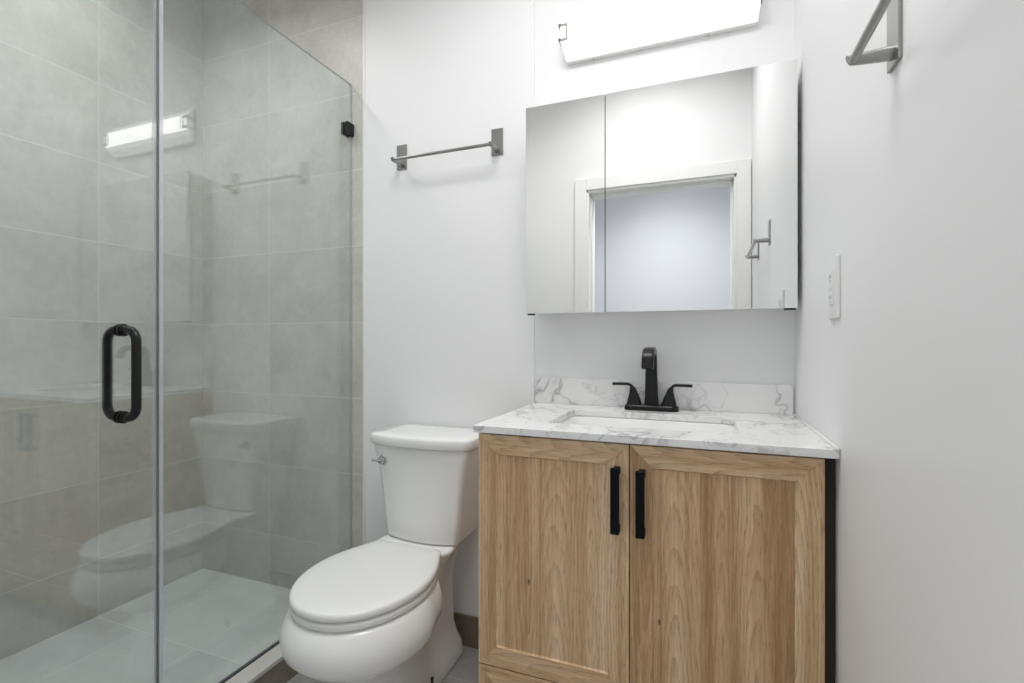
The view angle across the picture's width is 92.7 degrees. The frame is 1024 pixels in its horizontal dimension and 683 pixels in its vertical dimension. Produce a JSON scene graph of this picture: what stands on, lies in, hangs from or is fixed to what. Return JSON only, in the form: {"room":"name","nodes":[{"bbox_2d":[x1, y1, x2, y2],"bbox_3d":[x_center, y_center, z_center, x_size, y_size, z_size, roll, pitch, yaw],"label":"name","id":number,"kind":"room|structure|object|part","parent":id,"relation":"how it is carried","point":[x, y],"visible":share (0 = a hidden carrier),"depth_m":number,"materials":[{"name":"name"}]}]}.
{"room":"bathroom","nodes":[
{"label":"bathroom","id":0,"kind":"room"},
{"bbox_2d":[0,0,202,659],"bbox_3d":[-1.767,-0.253,1.661,0.100,2.750,1.640,0,0,21],"label":"wall","id":1,"kind":"structure","parent":0,"point":[77,76],"depth_m":1.89,"materials":[{"name":"grey tile"}]},
{"bbox_2d":[0,568,290,682],"bbox_3d":[-1.343,1.097,1.441,0.848,0.050,1.536,0,0,21],"label":"floor","id":2,"kind":"structure","parent":0,"point":[212,623],"depth_m":1.75,"materials":[{"name":"grey tile"}]},
{"bbox_2d":[203,0,362,588],"bbox_3d":[-1.014,-0.253,2.192,0.920,2.750,0.104,0,0,21],"label":"tiled wall","id":3,"kind":"structure","parent":0,"point":[276,152],"depth_m":2.14,"materials":[{"name":"grey tile"}]},
{"bbox_2d":[158,0,353,682],"bbox_3d":[-0.797,-0.014,1.644,0.034,2.072,0.762,0,0,21],"label":"shower panel","id":4,"kind":"object","parent":3,"relation":"attached to","point":[347,128],"visible":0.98,"depth_m":1.92,"materials":[{"name":"clear glass"}]},
{"bbox_2d":[363,0,364,544],"bbox_3d":[-0.589,-0.303,1.997,0.012,2.650,0.053,0,0,21],"label":"trim","id":5,"kind":"structure","parent":3,"relation":"attached to","point":[363,0],"depth_m":1.97,"materials":[{"name":"white metal"}]},
{"bbox_2d":[287,646,478,682],"bbox_3d":[-0.814,1.152,0.589,2.652,0.060,2.950,0,0,21],"label":"floor","id":6,"kind":"structure","parent":0,"point":[466,669],"depth_m":1.66,"materials":[{"name":"grey tile"}]},
{"bbox_2d":[253,659,298,682],"bbox_3d":[-0.911,1.079,1.273,0.078,0.086,1.536,0,0,21],"label":"curb","id":7,"kind":"object","parent":6,"relation":"on","point":[281,672],"depth_m":1.58,"materials":[{"name":"beige tile"}]},
{"bbox_2d":[218,641,282,682],"bbox_3d":[-0.911,1.029,1.273,0.082,0.014,1.536,0,0,21],"label":"curb","id":8,"kind":"object","parent":7,"relation":"on","point":[251,673],"depth_m":1.53,"materials":[{"name":"grey stone"}]},
{"bbox_2d":[279,424,478,682],"bbox_3d":[-0.377,0.719,1.501,0.414,0.806,0.699,0,0,21],"label":"toilet","id":9,"kind":"object","parent":6,"relation":"on","point":[381,610],"visible":1,"depth_m":1.46,"materials":[{"name":"white ceramic"}]},
{"bbox_3d":[-0.415,0.700,1.403,0.369,0.020,0.438,0,0,21],"label":"seat","id":10,"kind":"part","parent":9,"relation":"part of","materials":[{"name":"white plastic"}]},
{"bbox_3d":[-0.415,0.673,1.402,0.372,0.024,0.441,0,0,21],"label":"seat lid","id":11,"kind":"part","parent":9,"relation":"part of","materials":[{"name":"white plastic"}]},
{"bbox_3d":[-0.379,0.899,1.496,0.414,0.446,0.688,0,0,21],"label":"bowl","id":12,"kind":"part","parent":9,"relation":"part of","materials":[{"name":"white ceramic"}]},
{"bbox_3d":[-0.455,0.405,1.665,0.045,0.021,0.021,0,0,7],"label":"lever arm","id":13,"kind":"part","parent":9,"relation":"part of","materials":[{"name":"silver metal"}]},
{"bbox_3d":[-0.440,0.405,1.676,0.033,0.033,0.012,0,0,21],"label":"flush lever","id":14,"kind":"part","parent":9,"relation":"part of","materials":[{"name":"silver metal"}]},
{"bbox_3d":[-0.285,0.334,1.712,0.393,0.036,0.240,0,0,21],"label":"tank lid","id":15,"kind":"part","parent":9,"relation":"part of","materials":[{"name":"white ceramic"}]},
{"bbox_3d":[-0.283,0.513,1.716,0.380,0.326,0.224,0,0,21],"label":"tank","id":16,"kind":"part","parent":9,"relation":"part of","materials":[{"name":"white ceramic"}]},
{"bbox_2d":[479,433,834,682],"bbox_3d":[0.364,0.677,1.328,0.789,0.889,0.516,0,0,21],"label":"vanity cabinet","id":17,"kind":"object","parent":6,"relation":"on","point":[600,562],"visible":0.91,"depth_m":1.10,"materials":[{"name":"brown wood"}]},
{"bbox_3d":[0.275,0.852,1.129,0.766,0.046,0.020,0,0,21],"label":"rail","id":18,"kind":"part","parent":17,"relation":"part of","materials":[{"name":"brown wood"}]},
{"bbox_3d":[0.095,0.800,1.199,0.379,0.049,0.020,0,0,21],"label":"rail","id":19,"kind":"part","parent":17,"relation":"part of","materials":[{"name":"brown wood"}]},
{"bbox_3d":[0.095,0.531,1.200,0.290,0.498,0.012,0,0,21],"label":"door","id":20,"kind":"part","parent":17,"relation":"part of","materials":[{"name":"brown wood"}]},
{"bbox_3d":[0.095,0.262,1.199,0.379,0.049,0.020,0,0,21],"label":"rail","id":21,"kind":"part","parent":17,"relation":"part of","materials":[{"name":"brown wood"}]},
{"bbox_3d":[0.236,0.362,1.117,0.019,0.149,0.030,0,0,21],"label":"handle","id":22,"kind":"part","parent":17,"relation":"part of","materials":[{"name":"black metal"}]},
{"bbox_3d":[0.288,0.364,1.097,0.019,0.148,0.030,0,0,21],"label":"handle","id":23,"kind":"part","parent":17,"relation":"part of","materials":[{"name":"black metal"}]},
{"bbox_2d":[473,378,840,458],"bbox_3d":[0.363,0.179,1.337,0.798,0.105,0.502,0,0,21],"label":"countertop","id":24,"kind":"structure","parent":17,"relation":"on","point":[763,418],"depth_m":1.42,"materials":[{"name":"white stone"}]},
{"bbox_2d":[559,415,736,433],"bbox_3d":[0.357,0.299,1.328,0.486,0.134,0.294,0,0,21],"label":"sink","id":25,"kind":"object","parent":24,"relation":"in","point":[705,427],"visible":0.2,"depth_m":1.45,"materials":[{"name":"white ceramic"}]},
{"bbox_2d":[612,347,692,411],"bbox_3d":[0.416,0.115,1.475,0.241,0.196,0.155,0,0,21],"label":"faucet","id":26,"kind":"object","parent":24,"relation":"on","point":[649,354],"visible":1,"depth_m":1.51,"materials":[{"name":"black metal"}]},
{"bbox_3d":[0.365,0.166,1.549,0.092,0.072,0.038,0,0,21],"label":"handle","id":27,"kind":"part","parent":26,"relation":"part of","materials":[{"name":"black metal"}]},
{"bbox_3d":[0.414,0.109,1.470,0.044,0.185,0.144,0,0,21],"label":"spout","id":28,"kind":"part","parent":26,"relation":"part of","materials":[{"name":"black metal"}]},
{"bbox_3d":[0.434,0.205,1.522,0.164,0.016,0.055,0,0,21],"label":"plate","id":29,"kind":"part","parent":26,"relation":"part of","materials":[{"name":"black metal"}]},
{"bbox_3d":[0.503,0.166,1.495,0.092,0.072,0.038,0,0,21],"label":"handle","id":30,"kind":"part","parent":26,"relation":"part of","materials":[{"name":"black metal"}]},
{"bbox_3d":[0.454,0.531,1.061,0.294,0.498,0.012,0,0,21],"label":"door","id":31,"kind":"part","parent":17,"relation":"part of","materials":[{"name":"brown wood"}]},
{"bbox_3d":[0.453,0.262,1.060,0.383,0.049,0.020,0,0,21],"label":"rail","id":32,"kind":"part","parent":17,"relation":"part of","materials":[{"name":"brown wood"}]},
{"bbox_2d":[365,0,794,616],"bbox_3d":[0.135,-0.253,1.747,1.520,2.750,0.104,0,0,21],"label":"wall","id":33,"kind":"structure","parent":0,"point":[451,340],"depth_m":1.79,"materials":[{"name":"white paint"}]},
{"bbox_2d":[391,128,502,169],"bbox_3d":[-0.253,-0.720,1.805,0.449,0.095,0.069,0,0,21],"label":"towel bar","id":34,"kind":"object","parent":33,"relation":"attached to","point":[496,143],"visible":1,"depth_m":1.77,"materials":[{"name":"silver metal"}]},
{"bbox_3d":[-0.442,-0.690,1.876,0.020,0.020,0.065,0,0,21],"label":"arm","id":35,"kind":"part","parent":34,"relation":"part of","materials":[{"name":"silver metal"}]},
{"bbox_3d":[-0.430,-0.720,1.908,0.045,0.095,0.005,0,0,21],"label":"wall plate","id":36,"kind":"part","parent":34,"relation":"part of","materials":[{"name":"silver metal"}]},
{"bbox_3d":[-0.262,-0.690,1.781,0.412,0.012,0.012,0,0,21],"label":"rail","id":37,"kind":"part","parent":34,"relation":"part of","materials":[{"name":"silver metal"}]},
{"bbox_3d":[-0.065,-0.690,1.730,0.020,0.020,0.065,0,0,21],"label":"arm","id":38,"kind":"part","parent":34,"relation":"part of","materials":[{"name":"silver metal"}]},
{"bbox_3d":[-0.053,-0.720,1.762,0.045,0.095,0.005,0,0,21],"label":"wall plate","id":39,"kind":"part","parent":34,"relation":"part of","materials":[{"name":"silver metal"}]},
{"bbox_2d":[454,612,478,648],"bbox_3d":[-0.259,1.066,1.838,0.719,0.112,0.011,0,0,21],"label":"baseboard","id":40,"kind":"structure","parent":33,"relation":"attached to","point":[467,626],"depth_m":1.79,"materials":[{"name":"beige tile"}]},
{"bbox_2d":[558,0,762,64],"bbox_3d":[0.449,-1.023,1.540,0.609,0.160,0.062,0,0,21],"label":"vanity light","id":41,"kind":"object","parent":33,"relation":"attached to","point":[633,25],"visible":1,"depth_m":1.54,"materials":[{"name":"white plastic"}]},
{"bbox_2d":[526,59,797,314],"bbox_3d":[0.430,-0.425,1.516,0.778,0.678,0.119,0,0,21],"label":"medicine cabinet","id":42,"kind":"object","parent":33,"relation":"attached to","point":[681,195],"visible":1,"depth_m":1.44,"materials":[{"name":"white metal"}]},
{"bbox_2d":[526,94,604,313],"bbox_3d":[0.167,-0.427,1.558,0.258,0.673,0.005,0,0,21],"label":"mirror","id":43,"kind":"object","parent":42,"relation":"attached to","point":[565,141],"depth_m":1.55,"materials":[{"name":"clear glass"}]},
{"bbox_2d":[606,59,797,311],"bbox_3d":[0.531,-0.427,1.416,0.518,0.673,0.005,0,0,21],"label":"mirror","id":44,"kind":"object","parent":42,"relation":"attached to","point":[702,172],"depth_m":1.40,"materials":[{"name":"clear glass"}]},
{"bbox_2d":[535,378,792,414],"bbox_3d":[0.450,0.170,1.566,0.790,0.087,0.012,0,0,21],"label":"backsplash","id":45,"kind":"structure","parent":33,"relation":"attached to","point":[703,396],"depth_m":1.52,"materials":[{"name":"white stone"}]},
{"bbox_2d":[795,0,1023,682],"bbox_3d":[0.592,-0.253,0.682,0.100,2.750,1.760,0,0,21],"label":"wall","id":46,"kind":"structure","parent":0,"point":[912,174],"depth_m":0.61,"materials":[{"name":"white paint"}]},
{"bbox_2d":[828,254,839,318],"bbox_3d":[0.653,-0.109,0.994,0.012,0.125,0.074,0,0,21],"label":"wall outlet","id":47,"kind":"object","parent":46,"relation":"attached to","point":[833,263],"visible":1,"depth_m":0.98,"materials":[{"name":"white plastic"}]},
{"bbox_2d":[828,271,833,304],"bbox_3d":[0.650,-0.109,0.995,0.004,0.067,0.033,0,0,21],"label":"receptacle","id":48,"kind":"object","parent":47,"relation":"attached to","point":[830,273],"depth_m":0.99,"materials":[{"name":"white plastic"}]},
{"bbox_2d":[846,0,901,73],"bbox_3d":[0.438,-0.434,0.507,0.060,0.095,0.449,0,0,21],"label":"towel bar","id":49,"kind":"object","parent":46,"relation":"attached to","point":[891,54],"visible":1,"depth_m":0.68,"materials":[{"name":"silver metal"}]},
{"bbox_3d":[0.418,-0.405,0.515,0.012,0.012,0.412,0,0,21],"label":"rail","id":50,"kind":"part","parent":49,"relation":"part of","materials":[{"name":"silver metal"}]},
{"bbox_3d":[0.509,-0.405,0.696,0.056,0.020,0.020,0,0,21],"label":"arm","id":51,"kind":"part","parent":49,"relation":"part of","materials":[{"name":"silver metal"}]},
{"bbox_3d":[0.536,-0.434,0.685,0.005,0.095,0.045,0,0,21],"label":"wall plate","id":52,"kind":"part","parent":49,"relation":"part of","materials":[{"name":"silver metal"}]},
{"bbox_3d":[-0.941,-0.253,0.397,2.552,2.750,0.120,0,0,21],"label":"wall","id":53,"kind":"structure","parent":0,"visible":0},
{"bbox_2d":[102,0,157,682],"bbox_3d":[-1.074,-0.019,0.928,0.133,2.062,0.772,0,0,21],"label":"shower door","id":54,"kind":"structure","parent":53,"relation":"attached to","point":[122,417],"depth_m":1.28,"materials":[{"name":"clear glass"}]},
{"bbox_2d":[111,324,127,335],"bbox_3d":[-0.966,-0.028,1.208,0.038,0.031,0.031,0,0,21],"label":"washer","id":55,"kind":"object","parent":54,"relation":"in","point":[119,329],"depth_m":1.20,"materials":[{"name":"black metal"}]},
{"bbox_2d":[111,411,128,423],"bbox_3d":[-0.966,0.187,1.208,0.038,0.031,0.031,0,0,21],"label":"washer","id":56,"kind":"object","parent":54,"relation":"in","point":[119,416],"depth_m":1.20,"materials":[{"name":"black metal"}]},
{"bbox_3d":[-0.966,0.080,1.208,0.133,0.236,0.021,0,0,21],"label":"handle","id":57,"kind":"part","parent":54,"relation":"part of","materials":[{"name":"black metal"}]},
{"bbox_3d":[-1.073,-0.019,0.931,0.008,2.062,0.756,0,0,21],"label":"pane","id":58,"kind":"part","parent":54,"relation":"part of","materials":[{"name":"clear glass"}]}
]}

